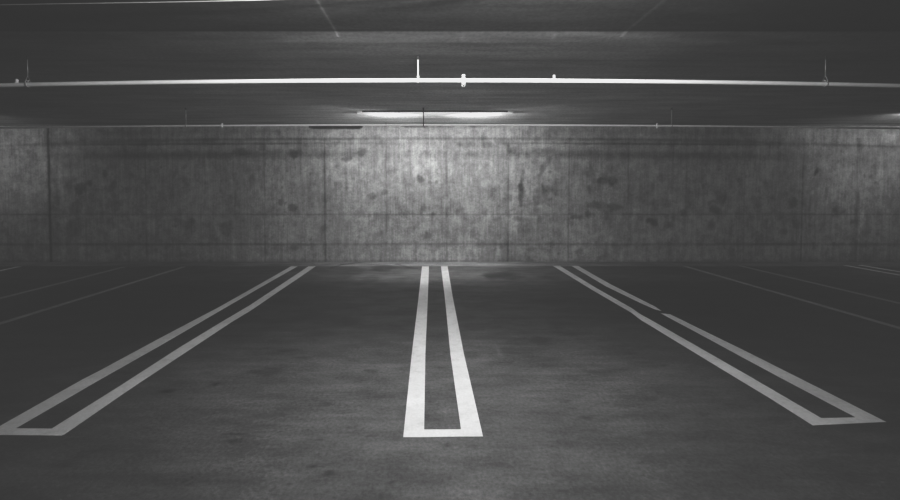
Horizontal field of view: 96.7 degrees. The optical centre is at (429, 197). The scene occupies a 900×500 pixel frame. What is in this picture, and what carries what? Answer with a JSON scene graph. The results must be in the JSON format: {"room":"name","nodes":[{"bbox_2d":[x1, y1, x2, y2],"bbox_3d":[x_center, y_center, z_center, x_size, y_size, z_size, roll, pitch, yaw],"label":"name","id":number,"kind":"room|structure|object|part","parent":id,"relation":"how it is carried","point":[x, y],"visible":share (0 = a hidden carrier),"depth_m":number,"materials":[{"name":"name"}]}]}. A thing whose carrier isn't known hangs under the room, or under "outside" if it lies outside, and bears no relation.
{"room":"parking garage","nodes":[
{"label":"parking garage","id":0,"kind":"room"},
{"bbox_2d":[0,262,899,499],"bbox_3d":[0.000,1.494,3.300,28.000,0.001,10.520,0,2,0],"label":"floor","id":1,"kind":"structure","parent":0,"point":[302,395],"depth_m":3.23,"materials":[{"name":"grey concrete"}]},
{"bbox_2d":[0,267,123,298],"bbox_3d":[-6.094,1.422,5.991,0.095,0.002,3.830,0,2,1],"label":"parking line","id":2,"kind":"object","parent":1,"relation":"on","point":[119,267],"visible":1,"depth_m":6.48,"materials":[{"name":"paint"}]},
{"bbox_2d":[0,267,183,324],"bbox_3d":[-4.950,1.435,5.477,0.095,0.002,4.898,0,2,2],"label":"parking line","id":3,"kind":"object","parent":1,"relation":"on","point":[100,292],"visible":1,"depth_m":5.66,"materials":[{"name":"paint"}]},
{"bbox_2d":[0,266,315,435],"bbox_3d":[-2.554,1.441,5.256,0.532,0.002,5.428,0,2,1],"label":"parking line","id":4,"kind":"object","parent":1,"relation":"on","point":[10,427],"visible":1,"depth_m":3.33,"materials":[{"name":"white paint"}]},
{"bbox_2d":[403,266,482,436],"bbox_3d":[0.089,1.442,5.245,0.523,0.002,5.441,0,2,0],"label":"parking line","id":5,"kind":"object","parent":1,"relation":"on","point":[470,425],"visible":1,"depth_m":3.30,"materials":[{"name":"white paint"}]},
{"bbox_2d":[554,266,885,425],"bbox_3d":[2.761,1.439,5.331,0.532,0.002,5.358,0,2,-1],"label":"parking line","id":6,"kind":"object","parent":1,"relation":"on","point":[860,416],"visible":1,"depth_m":3.44,"materials":[{"name":"white paint"}]},
{"bbox_2d":[683,266,899,328],"bbox_3d":[5.213,1.436,5.443,0.095,0.002,5.132,0,2,-3],"label":"parking line","id":7,"kind":"object","parent":1,"relation":"on","point":[800,299],"visible":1,"depth_m":5.51,"materials":[{"name":"paint"}]},
{"bbox_2d":[737,265,899,303],"bbox_3d":[6.350,1.423,5.941,0.095,0.002,4.220,0,2,-4],"label":"parking line","id":8,"kind":"object","parent":1,"relation":"on","point":[737,265],"visible":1,"depth_m":6.35,"materials":[{"name":"paint"}]},
{"bbox_2d":[843,265,899,275],"bbox_3d":[8.446,1.400,6.820,0.100,0.002,2.498,0,2,-4],"label":"parking line","id":9,"kind":"object","parent":1,"relation":"on","point":[843,265],"visible":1,"depth_m":7.56,"materials":[{"name":"white paint"}]},
{"bbox_2d":[859,265,899,271],"bbox_3d":[8.796,1.396,6.971,0.100,0.002,2.241,0,2,-5],"label":"parking line","id":10,"kind":"object","parent":1,"relation":"on","point":[859,265],"visible":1,"depth_m":7.75,"materials":[{"name":"white paint"}]},
{"bbox_2d":[0,126,899,261],"bbox_3d":[-0.008,-0.081,8.421,27.984,2.880,0.001,0,2,0],"label":"wall","id":11,"kind":"structure","parent":0,"point":[225,193],"depth_m":8.42,"materials":[{"name":"concrete"}]},
{"bbox_2d":[0,0,899,125],"bbox_3d":[-0.020,-1.380,3.225,27.960,0.030,10.520,0,2,0],"label":"ceiling","id":12,"kind":"structure","parent":0,"point":[745,40],"depth_m":4.05,"materials":[{"name":"grey concrete"}]},
{"bbox_2d":[25,56,30,87],"bbox_3d":[-3.942,-1.230,3.919,0.044,0.306,0.052,1,2,37],"label":"hanger","id":13,"kind":"object","parent":12,"relation":"attached to","point":[26,56],"visible":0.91,"depth_m":3.92,"materials":[{"name":"metal"}]},
{"bbox_2d":[0,0,268,5],"bbox_3d":[-2.469,-1.310,2.667,6.137,0.146,0.008,0,2,0],"label":"conduit","id":14,"kind":"object","parent":12,"relation":"attached to","point":[214,0],"visible":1,"depth_m":2.66,"materials":[{"name":"grey metal"}]},
{"bbox_2d":[416,56,419,82],"bbox_3d":[-0.118,-1.250,3.919,0.036,0.264,0.059,0,2,0],"label":"hanger","id":15,"kind":"object","parent":12,"relation":"attached to","point":[417,57],"visible":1,"depth_m":3.91,"materials":[{"name":"metal"}]},
{"bbox_3d":[-0.118,-1.276,3.918,0.017,0.206,0.017,0,2,0],"label":"rod","id":16,"kind":"part","parent":15,"relation":"part of","materials":[{"name":"white metal"}]},
{"bbox_2d":[0,74,899,87],"bbox_3d":[0.196,-1.122,3.922,11.772,0.176,0.058,0,2,0],"label":"pipe","id":17,"kind":"object","parent":15,"relation":"hanging from","point":[463,80],"visible":1,"depth_m":3.90,"materials":[{"name":"white metal"}]},
{"bbox_2d":[357,111,511,114],"bbox_3d":[0.084,-1.432,6.788,2.640,0.052,0.194,0,2,0],"label":"strip light","id":18,"kind":"object","parent":12,"relation":"attached to","point":[362,112],"visible":1,"depth_m":6.72,"materials":[{"name":"plastic"}]},
{"bbox_2d":[822,56,827,86],"bbox_3d":[3.873,-1.232,3.919,0.044,0.301,0.052,1,2,37],"label":"hanger","id":19,"kind":"object","parent":12,"relation":"attached to","point":[825,56],"visible":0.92,"depth_m":3.92,"materials":[{"name":"metal"}]},
{"bbox_3d":[-0.105,-1.300,6.468,0.027,0.298,0.045,0,2,0],"label":"hanger","id":20,"kind":"object","parent":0,"visible":0},
{"bbox_2d":[0,123,899,128],"bbox_3d":[0.324,-1.122,6.473,22.662,0.183,0.039,0,2,0],"label":"pipe","id":21,"kind":"object","parent":20,"relation":"hanging from","point":[221,125],"visible":1,"depth_m":6.46,"materials":[{"name":"grey metal"}]}
]}

